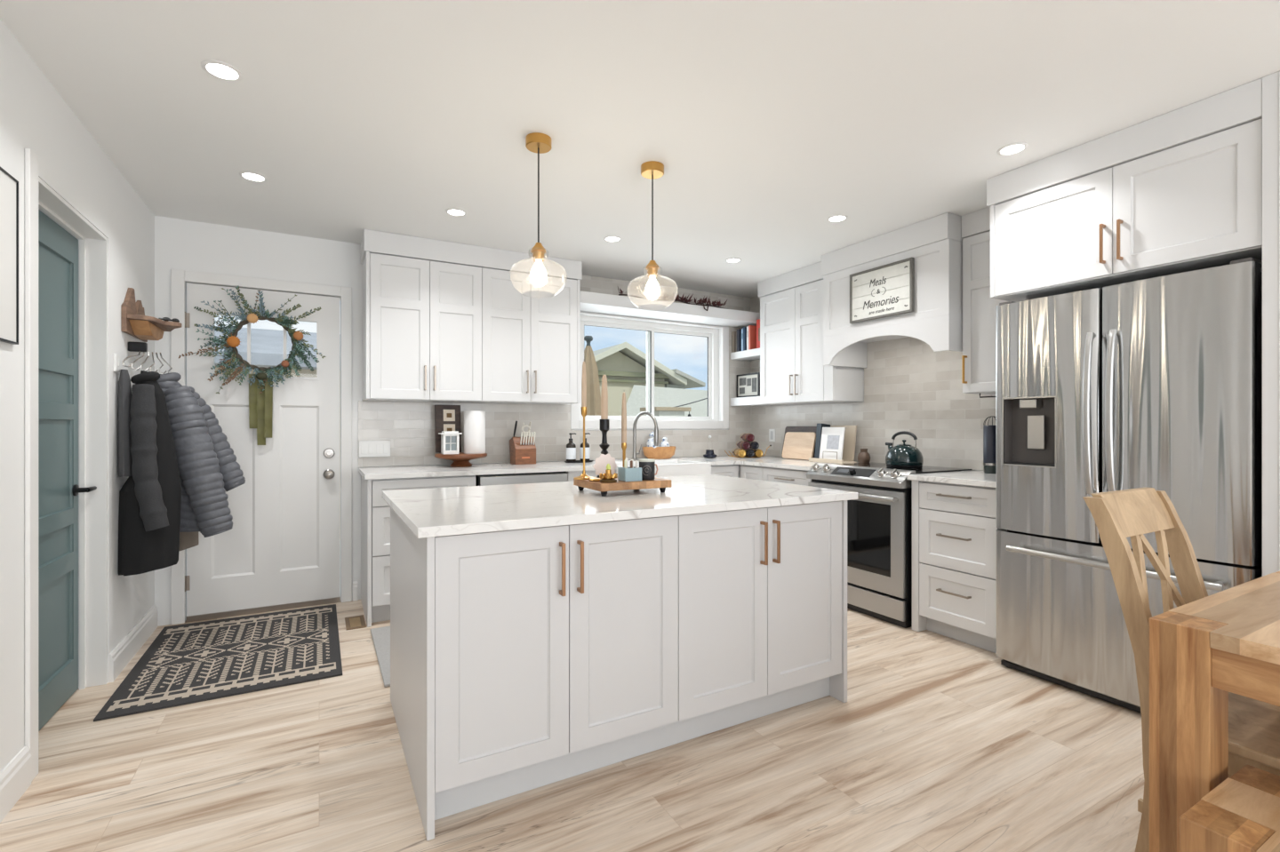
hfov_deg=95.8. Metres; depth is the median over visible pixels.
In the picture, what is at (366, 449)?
switch plate
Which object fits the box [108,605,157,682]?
baseboard
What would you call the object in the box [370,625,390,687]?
mat
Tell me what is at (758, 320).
book
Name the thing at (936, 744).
floor
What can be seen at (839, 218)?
diffuser
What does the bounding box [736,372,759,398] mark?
photo frame
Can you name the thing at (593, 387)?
patio umbrella
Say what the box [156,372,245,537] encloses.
quilted jacket
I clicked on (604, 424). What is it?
candlestick
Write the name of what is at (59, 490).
door
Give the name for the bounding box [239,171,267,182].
recessed light
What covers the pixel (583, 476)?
candlestick
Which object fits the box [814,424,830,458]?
book
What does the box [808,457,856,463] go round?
shelf
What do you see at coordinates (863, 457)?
bud vase
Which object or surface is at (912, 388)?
backsplash
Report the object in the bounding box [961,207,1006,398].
upper cabinet
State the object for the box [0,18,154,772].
wall
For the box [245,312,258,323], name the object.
dried flower
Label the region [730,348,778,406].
open corner shelves
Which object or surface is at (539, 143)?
pendant light
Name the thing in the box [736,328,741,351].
book
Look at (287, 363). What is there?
dried flower
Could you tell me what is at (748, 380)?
print
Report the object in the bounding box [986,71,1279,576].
tall cabinet
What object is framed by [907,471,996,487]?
countertop
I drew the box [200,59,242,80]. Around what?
recessed light
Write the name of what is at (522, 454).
knife block
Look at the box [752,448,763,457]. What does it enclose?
wine bottle
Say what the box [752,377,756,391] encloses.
print
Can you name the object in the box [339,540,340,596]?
ground
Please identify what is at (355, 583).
baseboard
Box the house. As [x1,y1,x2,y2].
[592,342,705,415]
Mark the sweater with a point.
(187, 540)
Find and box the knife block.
[509,436,535,464]
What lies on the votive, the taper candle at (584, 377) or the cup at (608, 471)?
the cup at (608, 471)
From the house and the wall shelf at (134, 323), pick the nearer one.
the wall shelf at (134, 323)
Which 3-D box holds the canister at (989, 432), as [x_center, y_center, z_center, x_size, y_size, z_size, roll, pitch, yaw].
[2.131,0.112,3.494,0.100,0.346,0.100,0,0,-1]
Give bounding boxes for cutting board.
[781,432,815,460]
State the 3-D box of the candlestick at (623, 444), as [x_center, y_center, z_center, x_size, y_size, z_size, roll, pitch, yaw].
[-0.072,0.154,2.631,0.060,0.155,0.060,0,0,-29]
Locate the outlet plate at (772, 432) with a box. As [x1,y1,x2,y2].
[768,429,775,441]
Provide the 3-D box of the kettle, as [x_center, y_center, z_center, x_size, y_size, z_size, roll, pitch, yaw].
[1.756,0.154,3.841,0.232,0.240,0.232,0,0,16]
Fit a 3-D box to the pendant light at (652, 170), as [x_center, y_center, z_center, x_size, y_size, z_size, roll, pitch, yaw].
[0.060,-0.917,2.797,0.248,0.681,0.248,0,0,-29]
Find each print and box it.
[739,377,746,385]
[739,387,744,394]
[746,378,751,386]
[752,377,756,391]
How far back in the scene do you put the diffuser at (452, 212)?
3.40 m
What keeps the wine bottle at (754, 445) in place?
in the wine rack at (747, 434)
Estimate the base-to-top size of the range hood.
0.809 m
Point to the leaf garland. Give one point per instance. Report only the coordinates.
(701, 301)
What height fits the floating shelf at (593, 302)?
0.092 m
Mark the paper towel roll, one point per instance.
(474, 420)
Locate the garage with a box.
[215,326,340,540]
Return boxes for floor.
[0,600,1144,851]
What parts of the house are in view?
panel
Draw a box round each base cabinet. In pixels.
[360,475,475,627]
[566,470,597,481]
[711,464,739,478]
[739,464,811,486]
[912,480,1001,653]
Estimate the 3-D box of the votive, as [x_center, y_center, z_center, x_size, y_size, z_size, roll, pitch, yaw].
[-0.131,0.194,2.387,0.075,0.076,0.075,0,0,-29]
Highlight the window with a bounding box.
[570,312,728,429]
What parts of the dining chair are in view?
post, rail, post, rail, seat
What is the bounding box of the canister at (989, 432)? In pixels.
[983,416,996,473]
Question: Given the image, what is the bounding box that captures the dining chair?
[1082,488,1279,851]
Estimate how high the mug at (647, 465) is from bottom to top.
0.090 m
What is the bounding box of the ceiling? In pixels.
[0,0,1279,297]
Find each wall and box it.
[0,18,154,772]
[154,216,728,626]
[759,394,996,471]
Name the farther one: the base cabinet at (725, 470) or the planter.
the base cabinet at (725, 470)
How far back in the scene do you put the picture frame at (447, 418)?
4.16 m
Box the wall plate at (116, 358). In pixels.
[112,353,120,372]
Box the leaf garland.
[617,287,727,311]
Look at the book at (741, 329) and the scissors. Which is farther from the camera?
the book at (741, 329)
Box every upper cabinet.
[360,229,582,404]
[757,262,863,405]
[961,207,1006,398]
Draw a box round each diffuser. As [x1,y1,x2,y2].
[206,64,237,79]
[242,173,263,180]
[448,209,463,215]
[606,237,618,241]
[727,258,739,262]
[829,216,845,221]
[1000,144,1023,153]
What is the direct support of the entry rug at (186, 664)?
on the floor
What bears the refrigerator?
on the floor
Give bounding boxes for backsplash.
[358,274,996,471]
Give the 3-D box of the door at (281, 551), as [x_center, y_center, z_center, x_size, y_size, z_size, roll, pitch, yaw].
[-2.408,0.159,3.717,0.849,2.070,0.114,0,0,-29]
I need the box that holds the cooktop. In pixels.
[832,462,972,473]
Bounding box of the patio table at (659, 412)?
[640,407,691,416]
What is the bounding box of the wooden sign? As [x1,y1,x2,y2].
[849,257,914,323]
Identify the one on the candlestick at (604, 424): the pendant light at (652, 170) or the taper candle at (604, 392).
the taper candle at (604, 392)
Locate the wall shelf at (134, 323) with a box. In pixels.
[120,288,181,342]
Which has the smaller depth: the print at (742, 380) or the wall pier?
the wall pier
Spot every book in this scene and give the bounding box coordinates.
[731,331,735,352]
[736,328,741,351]
[741,328,743,351]
[743,327,746,351]
[746,326,748,350]
[748,325,756,350]
[756,319,759,348]
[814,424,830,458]
[819,427,845,460]
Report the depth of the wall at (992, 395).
4.71 m
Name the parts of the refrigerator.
dispenser trim, spout, door, handle, handle, handle, freezer drawer, door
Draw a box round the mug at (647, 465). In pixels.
[639,458,658,480]
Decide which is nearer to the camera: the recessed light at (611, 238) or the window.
the recessed light at (611, 238)
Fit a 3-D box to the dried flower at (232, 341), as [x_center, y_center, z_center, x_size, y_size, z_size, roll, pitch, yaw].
[-2.514,-0.522,3.574,0.092,0.090,0.037,0,0,-29]
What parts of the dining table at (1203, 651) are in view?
leg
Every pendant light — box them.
[509,132,567,297]
[626,160,678,309]
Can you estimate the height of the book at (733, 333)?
0.205 m
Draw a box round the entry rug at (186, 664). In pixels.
[93,604,342,721]
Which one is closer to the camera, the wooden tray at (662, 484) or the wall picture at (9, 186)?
the wall picture at (9, 186)
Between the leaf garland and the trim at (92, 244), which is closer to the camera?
the trim at (92, 244)
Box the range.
[806,462,972,628]
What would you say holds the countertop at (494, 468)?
on the base cabinet at (571, 475)
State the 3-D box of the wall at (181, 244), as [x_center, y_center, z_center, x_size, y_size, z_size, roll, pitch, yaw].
[-0.963,-0.029,4.618,4.800,2.458,0.150,0,0,-29]
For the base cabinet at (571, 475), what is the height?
0.882 m
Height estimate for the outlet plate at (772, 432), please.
0.117 m
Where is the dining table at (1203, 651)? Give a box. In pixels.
[1149,571,1279,851]
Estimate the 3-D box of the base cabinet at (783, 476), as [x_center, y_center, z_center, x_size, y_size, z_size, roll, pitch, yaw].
[1.280,0.758,4.602,0.674,0.882,0.834,0,0,-29]
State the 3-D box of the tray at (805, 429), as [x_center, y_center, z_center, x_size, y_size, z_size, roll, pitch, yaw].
[1.392,0.143,4.985,0.073,0.282,0.425,0,0,-29]
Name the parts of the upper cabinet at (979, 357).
handle, hanging rail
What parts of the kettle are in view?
lid, handle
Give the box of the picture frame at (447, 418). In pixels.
[434,405,461,453]
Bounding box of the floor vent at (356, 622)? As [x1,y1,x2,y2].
[344,615,366,630]
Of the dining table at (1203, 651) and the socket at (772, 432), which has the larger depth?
the socket at (772, 432)
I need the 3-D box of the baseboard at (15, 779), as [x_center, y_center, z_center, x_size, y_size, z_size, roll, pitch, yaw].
[-0.548,1.134,-0.767,0.017,0.132,6.171,0,0,-29]
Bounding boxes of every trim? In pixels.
[24,148,38,782]
[38,176,107,689]
[170,269,351,624]
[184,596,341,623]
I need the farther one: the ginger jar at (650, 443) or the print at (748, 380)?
the print at (748, 380)
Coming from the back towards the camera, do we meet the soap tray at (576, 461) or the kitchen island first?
the soap tray at (576, 461)
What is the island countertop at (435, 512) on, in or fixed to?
on the kitchen island
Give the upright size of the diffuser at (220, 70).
0.001 m
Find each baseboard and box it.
[0,745,31,823]
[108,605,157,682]
[352,581,357,601]
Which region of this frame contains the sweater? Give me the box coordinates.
[179,531,199,551]
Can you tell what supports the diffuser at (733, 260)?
attached to the recessed light at (731, 260)
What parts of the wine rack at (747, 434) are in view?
rail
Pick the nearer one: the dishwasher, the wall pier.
the wall pier
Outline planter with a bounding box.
[617,466,641,481]
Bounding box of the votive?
[599,464,617,482]
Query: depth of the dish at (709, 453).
5.14 m
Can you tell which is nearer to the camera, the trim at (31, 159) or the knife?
the trim at (31, 159)
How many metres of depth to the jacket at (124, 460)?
2.80 m
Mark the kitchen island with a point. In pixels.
(523, 660)
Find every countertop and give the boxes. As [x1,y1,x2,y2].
[358,456,834,479]
[382,474,857,538]
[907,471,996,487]
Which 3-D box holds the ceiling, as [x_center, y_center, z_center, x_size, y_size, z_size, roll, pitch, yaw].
[0.986,-1.308,1.108,4.800,0.100,8.180,0,0,-29]
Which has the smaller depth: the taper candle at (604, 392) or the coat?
the taper candle at (604, 392)
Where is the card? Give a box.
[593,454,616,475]
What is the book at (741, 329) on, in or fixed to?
on the open corner shelves at (751, 355)
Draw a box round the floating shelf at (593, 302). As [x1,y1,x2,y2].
[579,290,759,327]
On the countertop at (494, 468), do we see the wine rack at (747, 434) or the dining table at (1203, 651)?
the wine rack at (747, 434)
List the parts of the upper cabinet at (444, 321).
door, handle, handle, door, door, handle, handle, door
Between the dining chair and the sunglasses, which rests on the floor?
the dining chair
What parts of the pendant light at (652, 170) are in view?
lamp shade, cord, bulb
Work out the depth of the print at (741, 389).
5.48 m
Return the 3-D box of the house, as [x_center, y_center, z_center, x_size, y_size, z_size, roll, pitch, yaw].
[-2.346,-0.540,25.922,6.330,5.280,9.200,0,0,-29]
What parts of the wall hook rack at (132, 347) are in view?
hook arm, hook arm, hook arm, hook arm, hook arm, hook arm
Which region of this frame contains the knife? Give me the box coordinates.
[512,420,517,437]
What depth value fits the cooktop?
3.74 m
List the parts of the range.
knob, knob, oven door, control panel, oven glass, storage drawer, handle, knob, knob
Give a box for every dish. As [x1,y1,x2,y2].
[589,478,601,481]
[703,449,716,458]
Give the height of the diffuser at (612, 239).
0.001 m
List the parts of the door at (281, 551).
lite frame, knob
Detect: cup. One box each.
[605,469,611,479]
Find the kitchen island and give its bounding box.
[390,500,847,840]
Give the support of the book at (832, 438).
on the book stand
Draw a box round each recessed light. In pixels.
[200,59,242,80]
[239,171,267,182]
[445,208,466,215]
[603,235,621,241]
[725,257,741,263]
[826,214,847,222]
[996,142,1028,155]
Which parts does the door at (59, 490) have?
handle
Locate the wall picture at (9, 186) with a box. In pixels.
[0,167,18,344]
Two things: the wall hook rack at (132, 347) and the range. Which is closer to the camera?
the wall hook rack at (132, 347)
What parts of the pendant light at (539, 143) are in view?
lamp shade, cord, bulb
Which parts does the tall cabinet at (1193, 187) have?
panel, door, handle, handle, door, tall panel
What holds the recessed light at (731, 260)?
in the ceiling
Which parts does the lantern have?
pane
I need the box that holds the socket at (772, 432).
[770,431,773,439]
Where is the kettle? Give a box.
[885,431,923,468]
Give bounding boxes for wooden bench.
[1179,764,1279,851]
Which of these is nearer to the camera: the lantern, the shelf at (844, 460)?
the lantern
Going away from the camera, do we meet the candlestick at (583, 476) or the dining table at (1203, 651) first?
the dining table at (1203, 651)
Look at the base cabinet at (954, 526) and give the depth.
3.18 m
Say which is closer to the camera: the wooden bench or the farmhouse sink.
the wooden bench
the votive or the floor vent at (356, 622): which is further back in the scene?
the floor vent at (356, 622)
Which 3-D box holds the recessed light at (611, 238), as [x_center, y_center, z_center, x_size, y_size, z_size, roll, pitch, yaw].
[-0.185,-1.255,3.876,0.120,0.006,0.120,0,0,-29]
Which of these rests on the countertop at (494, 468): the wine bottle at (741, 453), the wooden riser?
the wooden riser
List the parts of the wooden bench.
leg, leg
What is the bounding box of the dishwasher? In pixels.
[475,472,567,486]
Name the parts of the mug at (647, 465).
pale lid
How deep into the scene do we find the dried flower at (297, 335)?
3.73 m
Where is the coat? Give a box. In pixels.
[117,370,181,575]
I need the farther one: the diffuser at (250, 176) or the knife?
the knife
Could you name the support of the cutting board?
on the countertop at (494, 468)
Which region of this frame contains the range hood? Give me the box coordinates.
[820,212,963,367]
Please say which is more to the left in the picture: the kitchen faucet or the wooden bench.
the kitchen faucet
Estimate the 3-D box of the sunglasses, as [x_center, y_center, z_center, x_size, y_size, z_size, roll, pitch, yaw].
[-2.525,-0.572,3.096,0.035,0.022,0.094,0,0,32]
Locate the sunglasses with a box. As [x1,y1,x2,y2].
[158,317,179,322]
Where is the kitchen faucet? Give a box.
[631,411,658,460]
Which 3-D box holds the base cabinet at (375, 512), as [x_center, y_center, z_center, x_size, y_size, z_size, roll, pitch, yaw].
[-1.484,0.758,3.852,0.643,0.882,0.644,0,0,-29]
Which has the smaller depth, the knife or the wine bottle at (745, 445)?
the knife
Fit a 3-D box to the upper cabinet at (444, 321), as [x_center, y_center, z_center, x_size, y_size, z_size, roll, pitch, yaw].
[-1.181,-0.716,4.189,1.504,1.082,0.379,0,0,-29]
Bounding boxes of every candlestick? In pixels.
[573,407,594,479]
[596,419,609,478]
[621,442,626,467]
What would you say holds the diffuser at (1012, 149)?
attached to the recessed light at (1012, 148)
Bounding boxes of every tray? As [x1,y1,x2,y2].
[564,460,593,463]
[573,477,671,496]
[781,426,816,458]
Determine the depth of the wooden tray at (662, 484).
2.41 m
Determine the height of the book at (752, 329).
0.225 m
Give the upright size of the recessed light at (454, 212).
0.006 m
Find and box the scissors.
[521,424,530,437]
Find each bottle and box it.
[566,432,575,461]
[579,432,590,461]
[732,448,745,457]
[736,441,750,449]
[740,433,754,441]
[744,449,754,457]
[748,441,759,449]
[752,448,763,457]
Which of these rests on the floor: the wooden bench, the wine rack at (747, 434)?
the wooden bench
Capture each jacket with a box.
[117,369,132,477]
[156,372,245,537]
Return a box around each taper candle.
[581,361,586,407]
[600,375,607,419]
[621,392,626,442]
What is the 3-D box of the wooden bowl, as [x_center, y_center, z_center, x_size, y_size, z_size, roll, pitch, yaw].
[0.171,0.233,5.048,0.329,0.105,0.132,0,0,-29]
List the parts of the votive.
crown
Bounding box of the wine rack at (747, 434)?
[724,433,771,457]
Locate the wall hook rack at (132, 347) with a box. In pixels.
[122,341,172,374]
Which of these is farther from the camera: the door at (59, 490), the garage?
the garage
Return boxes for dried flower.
[224,335,241,348]
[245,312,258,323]
[280,360,290,367]
[293,331,303,340]
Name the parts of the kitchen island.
door, handle, handle, door, door, handle, handle, door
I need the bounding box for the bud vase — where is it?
[857,448,870,463]
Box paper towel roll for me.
[464,410,485,454]
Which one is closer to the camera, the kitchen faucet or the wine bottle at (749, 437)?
the kitchen faucet
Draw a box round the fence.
[626,384,707,416]
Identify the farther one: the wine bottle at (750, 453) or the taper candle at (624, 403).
the wine bottle at (750, 453)
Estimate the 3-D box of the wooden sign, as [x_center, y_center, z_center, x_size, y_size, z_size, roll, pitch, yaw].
[1.580,-0.880,3.800,0.026,0.336,0.480,0,0,-29]
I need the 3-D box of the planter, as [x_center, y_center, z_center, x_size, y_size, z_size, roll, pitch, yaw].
[-0.043,0.203,2.446,0.079,0.056,0.071,0,0,-29]
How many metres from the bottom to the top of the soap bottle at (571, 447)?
0.226 m
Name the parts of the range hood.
panel, panel, panel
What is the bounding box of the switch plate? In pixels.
[358,440,390,457]
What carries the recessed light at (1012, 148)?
in the ceiling
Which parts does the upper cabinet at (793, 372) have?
door, handle, handle, door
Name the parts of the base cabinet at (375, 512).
panel, drawer, drawer, drawer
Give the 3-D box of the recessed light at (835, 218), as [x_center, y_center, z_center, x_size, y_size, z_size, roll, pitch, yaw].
[1.193,-1.255,3.494,0.120,0.006,0.120,0,0,-29]
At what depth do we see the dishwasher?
3.90 m
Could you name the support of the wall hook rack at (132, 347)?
attached to the wall at (34, 116)
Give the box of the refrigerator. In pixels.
[996,257,1262,712]
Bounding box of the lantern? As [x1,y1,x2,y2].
[438,431,462,454]
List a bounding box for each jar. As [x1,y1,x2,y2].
[646,432,659,447]
[659,436,670,447]
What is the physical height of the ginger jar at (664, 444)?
0.185 m
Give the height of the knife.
0.128 m
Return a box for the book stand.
[808,425,856,463]
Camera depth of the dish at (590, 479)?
2.42 m
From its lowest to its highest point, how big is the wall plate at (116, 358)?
0.084 m
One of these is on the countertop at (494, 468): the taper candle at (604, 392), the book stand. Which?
the book stand
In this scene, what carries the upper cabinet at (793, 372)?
attached to the wall at (992, 395)
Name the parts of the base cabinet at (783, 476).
door, handle, drawer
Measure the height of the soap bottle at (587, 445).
0.226 m
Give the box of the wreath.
[178,285,325,445]
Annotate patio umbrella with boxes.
[584,336,600,415]
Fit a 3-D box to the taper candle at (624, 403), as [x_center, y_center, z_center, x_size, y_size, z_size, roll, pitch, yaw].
[-0.072,-0.044,2.631,0.025,0.240,0.025,0,0,-29]
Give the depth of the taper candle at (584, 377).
2.53 m
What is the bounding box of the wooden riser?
[434,452,487,466]
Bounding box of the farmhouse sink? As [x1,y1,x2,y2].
[615,459,711,477]
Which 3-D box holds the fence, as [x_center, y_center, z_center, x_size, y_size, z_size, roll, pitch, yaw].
[4.155,0.425,16.201,13.004,3.350,6.708,0,0,-29]
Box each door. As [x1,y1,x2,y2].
[38,209,96,731]
[184,282,339,622]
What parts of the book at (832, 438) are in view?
printed panel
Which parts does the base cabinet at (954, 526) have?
panel, handle, handle, handle, drawer, drawer, drawer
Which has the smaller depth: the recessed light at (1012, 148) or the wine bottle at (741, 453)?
the recessed light at (1012, 148)
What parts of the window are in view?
sash, sash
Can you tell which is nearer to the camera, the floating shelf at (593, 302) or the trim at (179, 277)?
the trim at (179, 277)
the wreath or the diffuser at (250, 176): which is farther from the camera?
the wreath
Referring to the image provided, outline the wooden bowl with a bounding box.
[642,446,675,459]
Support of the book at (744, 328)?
on the open corner shelves at (751, 355)

